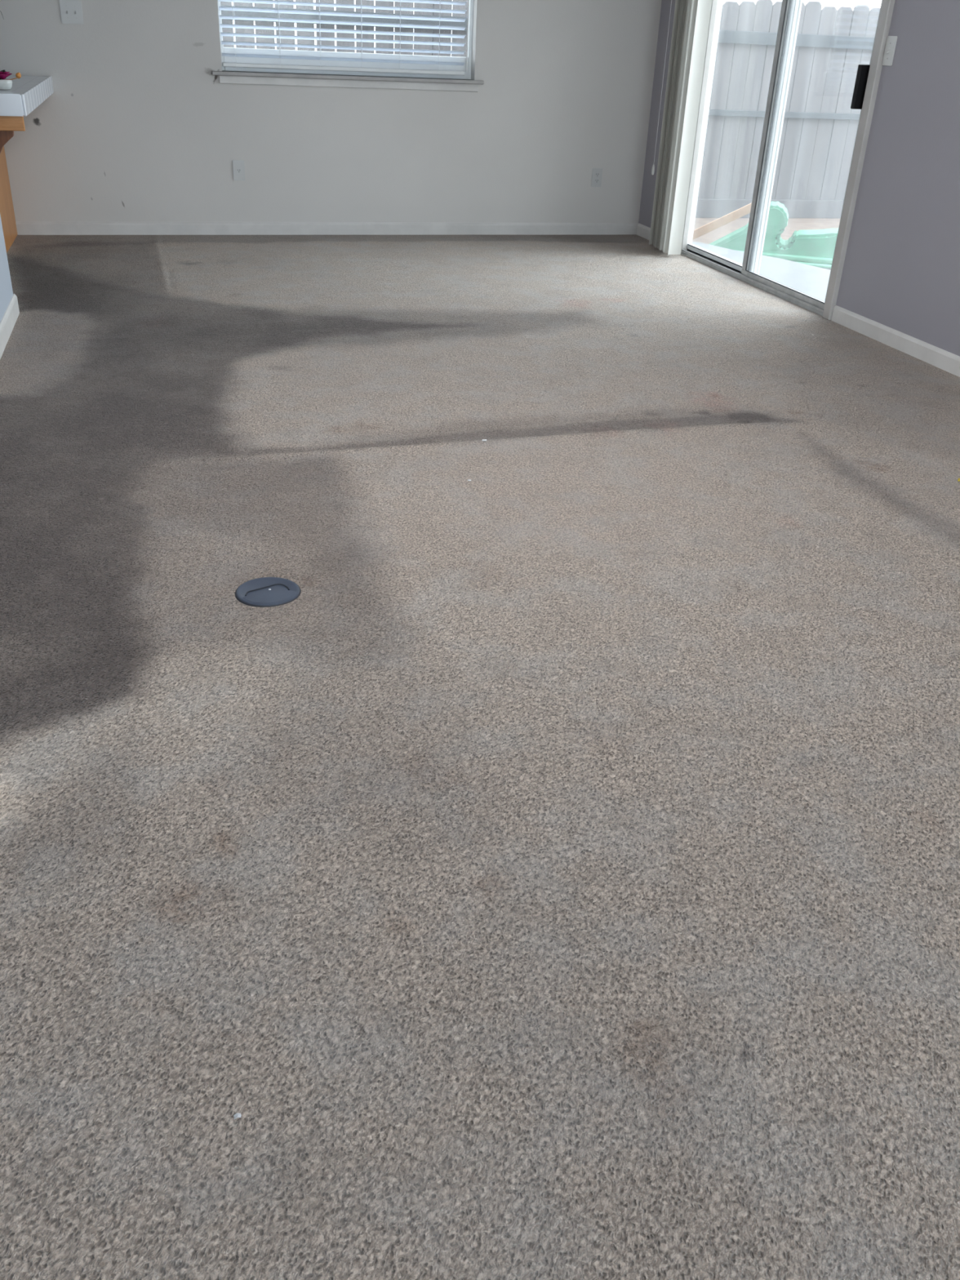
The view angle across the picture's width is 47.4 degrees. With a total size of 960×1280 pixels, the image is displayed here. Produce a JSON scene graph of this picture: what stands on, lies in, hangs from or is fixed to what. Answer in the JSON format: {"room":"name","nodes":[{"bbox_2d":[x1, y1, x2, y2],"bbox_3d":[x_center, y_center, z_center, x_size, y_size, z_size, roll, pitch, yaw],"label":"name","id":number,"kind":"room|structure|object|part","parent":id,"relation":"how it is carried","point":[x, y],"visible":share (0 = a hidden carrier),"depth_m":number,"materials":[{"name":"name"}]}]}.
{"room":"empty living room","nodes":[
{"label":"empty living room","id":0,"kind":"room"},
{"bbox_2d":[0,214,13,322],"bbox_3d":[-1.655,-1.700,2.881,0.120,2.440,3.520,-5,30,-14],"label":"wall","id":1,"kind":"structure","parent":0,"point":[6,287],"depth_m":4.71,"materials":[{"name":"white paint"}]},
{"bbox_2d":[0,293,19,359],"bbox_3d":[-1.698,-0.675,3.459,0.132,0.086,3.532,-5,30,-14],"label":"baseboard","id":2,"kind":"structure","parent":1,"relation":"attached to","point":[8,321],"depth_m":4.62,"materials":[{"name":"white paint"}]},
{"bbox_2d":[0,0,662,222],"bbox_3d":[-2.346,-3.626,6.290,7.473,2.440,0.120,-5,30,-14],"label":"wall","id":3,"kind":"structure","parent":0,"point":[136,125],"depth_m":6.91,"materials":[{"name":"white paint"}]},
{"bbox_2d":[58,0,83,24],"bbox_3d":[-2.330,-3.580,6.237,0.119,0.118,0.021,-5,30,-14],"label":"light switch","id":4,"kind":"object","parent":3,"relation":"attached to","point":[71,11],"visible":1,"depth_m":6.24,"materials":[{"name":"grey plastic"}]},
{"bbox_2d":[232,160,244,180],"bbox_3d":[-1.512,-2.943,6.859,0.073,0.118,0.011,-5,30,-14],"label":"wall outlet","id":5,"kind":"object","parent":3,"relation":"attached to","point":[238,167],"visible":1,"depth_m":6.86,"materials":[{"name":"grey plastic"}]},
{"bbox_2d":[235,171,241,176],"bbox_3d":[-1.512,-2.930,6.862,0.034,0.042,0.004,-5,30,-14],"label":"receptacle","id":6,"kind":"object","parent":5,"relation":"attached to","point":[237,173],"depth_m":6.86,"materials":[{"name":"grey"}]},
{"bbox_2d":[235,164,241,172],"bbox_3d":[-1.510,-2.952,6.850,0.034,0.044,0.004,-5,30,-14],"label":"receptacle","id":7,"kind":"object","parent":5,"relation":"attached to","point":[238,167],"depth_m":6.85,"materials":[{"name":"grey plastic"}]},
{"bbox_2d":[15,221,638,235],"bbox_3d":[-0.861,-2.706,7.195,4.090,0.076,0.012,-5,30,-14],"label":"baseboard","id":8,"kind":"structure","parent":3,"relation":"attached to","point":[24,228],"depth_m":7.14,"materials":[{"name":"white paint"}]},
{"bbox_2d":[217,0,473,79],"bbox_3d":[-0.796,-4.028,6.585,1.571,1.117,0.045,-5,30,-14],"label":"window","id":9,"kind":"structure","parent":3,"relation":"in","point":[467,75],"depth_m":6.82,"materials":[{"name":"white plastic"}]},
{"bbox_2d":[217,0,469,78],"bbox_3d":[-0.798,-3.995,6.527,1.517,1.114,0.056,-5,30,-14],"label":"horizontal blind","id":10,"kind":"object","parent":9,"relation":"attached to","point":[319,4],"visible":1,"depth_m":6.69,"materials":[{"name":"white plastic"}]},
{"bbox_3d":[-1.451,-3.917,6.370,0.004,1.076,0.057,1,29,-3],"label":"ladder cord","id":11,"kind":"part","parent":10,"relation":"part of","materials":[{"name":"white fabric"}]},
{"bbox_3d":[-1.195,-3.941,6.435,0.004,1.076,0.057,1,29,-3],"label":"ladder cord","id":12,"kind":"part","parent":10,"relation":"part of","materials":[{"name":"white fabric"}]},
{"bbox_3d":[-0.959,-3.964,6.495,0.004,1.076,0.057,1,29,-3],"label":"ladder cord","id":13,"kind":"part","parent":10,"relation":"part of","materials":[{"name":"white fabric"}]},
{"bbox_3d":[-0.827,-3.538,6.779,1.501,0.022,0.050,-5,30,-14],"label":"rail","id":14,"kind":"part","parent":10,"relation":"part of","materials":[{"name":"white plastic"}]},
{"bbox_3d":[-0.713,-3.987,6.558,0.004,1.076,0.057,1,29,-3],"label":"ladder cord","id":15,"kind":"part","parent":10,"relation":"part of","materials":[{"name":"white fabric"}]},
{"bbox_3d":[-0.240,-4.032,6.678,0.004,1.076,0.057,1,29,-3],"label":"ladder cord","id":16,"kind":"part","parent":10,"relation":"part of","materials":[{"name":"white fabric"}]},
{"bbox_2d":[211,71,484,91],"bbox_3d":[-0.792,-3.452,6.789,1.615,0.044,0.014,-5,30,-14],"label":"trim","id":17,"kind":"structure","parent":3,"relation":"attached to","point":[222,78],"depth_m":6.77,"materials":[{"name":"white paint"}]},
{"bbox_2d":[591,168,602,186],"bbox_3d":[0.796,-3.150,7.454,0.073,0.118,0.011,-5,30,-14],"label":"wall outlet","id":18,"kind":"object","parent":3,"relation":"attached to","point":[597,173],"visible":1,"depth_m":7.45,"materials":[{"name":"grey plastic"}]},
{"bbox_2d":[595,172,599,177],"bbox_3d":[0.798,-3.166,7.442,0.034,0.029,0.004,-5,30,-14],"label":"receptacle","id":19,"kind":"object","parent":18,"relation":"attached to","point":[597,174],"depth_m":7.44,"materials":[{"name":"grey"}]},
{"bbox_2d":[0,234,959,1279],"bbox_3d":[-0.693,0.462,1.575,7.353,0.015,12.560,-5,30,-14],"label":"floor","id":20,"kind":"structure","parent":0,"point":[562,882],"depth_m":2.02,"materials":[{"name":"beige carpet"}]},
{"bbox_2d":[0,75,53,253],"bbox_3d":[-2.926,-2.392,5.630,1.363,0.878,1.864,-5,30,-14],"label":"bar","id":21,"kind":"object","parent":20,"relation":"on","point":[26,93],"visible":1,"depth_m":5.51,"materials":[{"name":"white ceramic"}]},
{"bbox_3d":[-3.240,-2.648,6.117,1.043,0.828,0.638,-5,30,-14],"label":"panel","id":22,"kind":"part","parent":21,"relation":"part of","materials":[{"name":"brown wood"}]},
{"bbox_2d":[0,11,21,88],"bbox_3d":[-2.223,-2.732,5.048,0.169,0.337,0.145,-5,30,-14],"label":"flower pot","id":23,"kind":"object","parent":21,"relation":"on","point":[5,83],"visible":1,"depth_m":5.09,"materials":[{"name":"white ceramic"}]},
{"bbox_3d":[-2.241,-2.601,5.118,0.104,0.040,0.104,-5,30,-14],"label":"pot","id":24,"kind":"part","parent":23,"relation":"part of","materials":[{"name":"white ceramic"}]},
{"bbox_2d":[0,75,48,95],"bbox_3d":[-2.914,-2.755,5.430,1.353,0.041,1.859,-5,30,-14],"label":"countertop","id":25,"kind":"structure","parent":21,"relation":"on","point":[20,86],"depth_m":5.65,"materials":[{"name":"white ceramic"}]},
{"bbox_2d":[233,1112,241,1119],"bbox_3d":[-0.302,0.593,1.364,0.010,0.004,0.006,-5,30,-14],"label":"scrap","id":26,"kind":"object","parent":20,"relation":"on","point":[237,1115],"visible":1,"depth_m":1.36,"materials":[{"name":"white paper"}]},
{"bbox_2d":[235,577,301,607],"bbox_3d":[-0.510,-0.117,2.633,0.158,0.013,0.158,-5,30,-14],"label":"floor outlet cover","id":27,"kind":"object","parent":20,"relation":"on","point":[264,592],"visible":1,"depth_m":2.62,"materials":[{"name":"grey plastic"}]},
{"bbox_3d":[-0.499,-0.105,2.610,0.123,0.004,0.084,-18,35,-33],"label":"flip lid","id":28,"kind":"part","parent":27,"relation":"part of","materials":[{"name":"grey plastic"}]},
{"bbox_2d":[638,0,959,356],"bbox_3d":[2.862,-0.903,1.824,0.120,2.440,12.680,-5,30,-14],"label":"wall","id":29,"kind":"structure","parent":0,"point":[901,268],"depth_m":4.86,"materials":[{"name":"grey paint"}]},
{"bbox_2d":[648,0,711,254],"bbox_3d":[1.456,-3.086,5.944,0.166,2.098,2.270,-5,30,-14],"label":"vertical blind","id":30,"kind":"object","parent":29,"relation":"attached to","point":[691,24],"visible":1,"depth_m":6.67,"materials":[{"name":"white plastic"}]},
{"bbox_3d":[1.149,-3.740,6.655,0.004,1.570,0.002,-5,30,-14],"label":"cord","id":31,"kind":"part","parent":30,"relation":"part of","materials":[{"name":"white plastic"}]},
{"bbox_2d":[680,0,894,319],"bbox_3d":[1.594,-2.992,5.912,0.173,2.060,2.045,-5,30,-14],"label":"door","id":32,"kind":"structure","parent":29,"relation":"in","point":[868,76],"depth_m":5.94,"materials":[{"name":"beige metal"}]},
{"bbox_3d":[1.780,-2.577,5.100,0.056,0.185,0.040,-5,30,-14],"label":"handle","id":33,"kind":"part","parent":32,"relation":"part of","materials":[{"name":"black plastic"}]},
{"bbox_2d":[636,222,959,377],"bbox_3d":[2.736,0.110,2.426,0.012,0.076,12.548,-5,30,-14],"label":"baseboard","id":34,"kind":"structure","parent":29,"relation":"attached to","point":[944,360],"depth_m":5.06,"materials":[{"name":"white paint"}]},
{"bbox_2d":[881,35,897,66],"bbox_3d":[1.835,-2.647,4.915,0.021,0.118,0.073,-5,30,-14],"label":"light switch","id":35,"kind":"object","parent":29,"relation":"attached to","point":[891,44],"visible":1,"depth_m":4.91,"materials":[{"name":"grey plastic"}]},
{"label":"outside","id":36,"kind":"structure","parent":0,"visible":0},
{"bbox_2d":[692,217,840,270],"bbox_3d":[0.291,-0.125,3.892,16.500,0.665,18.500,-5,30,-14],"label":"ground","id":37,"kind":"structure","parent":36,"point":[793,224],"depth_m":10.00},
{"bbox_2d":[220,0,879,217],"bbox_3d":[1.421,-4.697,9.720,8.987,1.891,0.157,-5,30,-14],"label":"fence","id":38,"kind":"object","parent":37,"relation":"on","point":[820,127],"visible":0.13,"depth_m":9.89,"materials":[{"name":"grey wood"}]},
{"bbox_3d":[1.419,-5.198,9.365,8.900,0.100,0.041,-5,30,-14],"label":"fence rail","id":39,"kind":"part","parent":38,"relation":"part of","materials":[{"name":"grey wood"}]},
{"bbox_3d":[1.395,-4.674,9.656,8.900,0.050,0.041,-5,30,-14],"label":"fence rail","id":40,"kind":"part","parent":38,"relation":"part of","materials":[{"name":"grey wood"}]},
{"bbox_2d":[692,202,751,239],"bbox_3d":[1.867,-3.274,8.604,0.558,0.352,0.040,9,30,12],"label":"wooden board","id":41,"kind":"object","parent":37,"relation":"on","point":[745,210],"visible":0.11,"depth_m":8.57,"materials":[{"name":"brown wood"}]},
{"bbox_2d":[692,241,831,302],"bbox_3d":[2.414,-1.728,6.090,1.226,0.174,4.620,-5,30,-14],"label":"patio slab","id":42,"kind":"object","parent":37,"relation":"on","point":[811,281],"visible":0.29,"depth_m":7.00,"materials":[{"name":"concrete"}]},
{"bbox_2d":[709,200,838,269],"bbox_3d":[2.316,-3.090,8.297,1.236,0.404,0.420,9,30,12],"label":"plastic sandbox","id":43,"kind":"object","parent":37,"relation":"on","point":[814,247],"visible":0.5,"depth_m":8.18,"materials":[{"name":"green plastic"}]}
]}

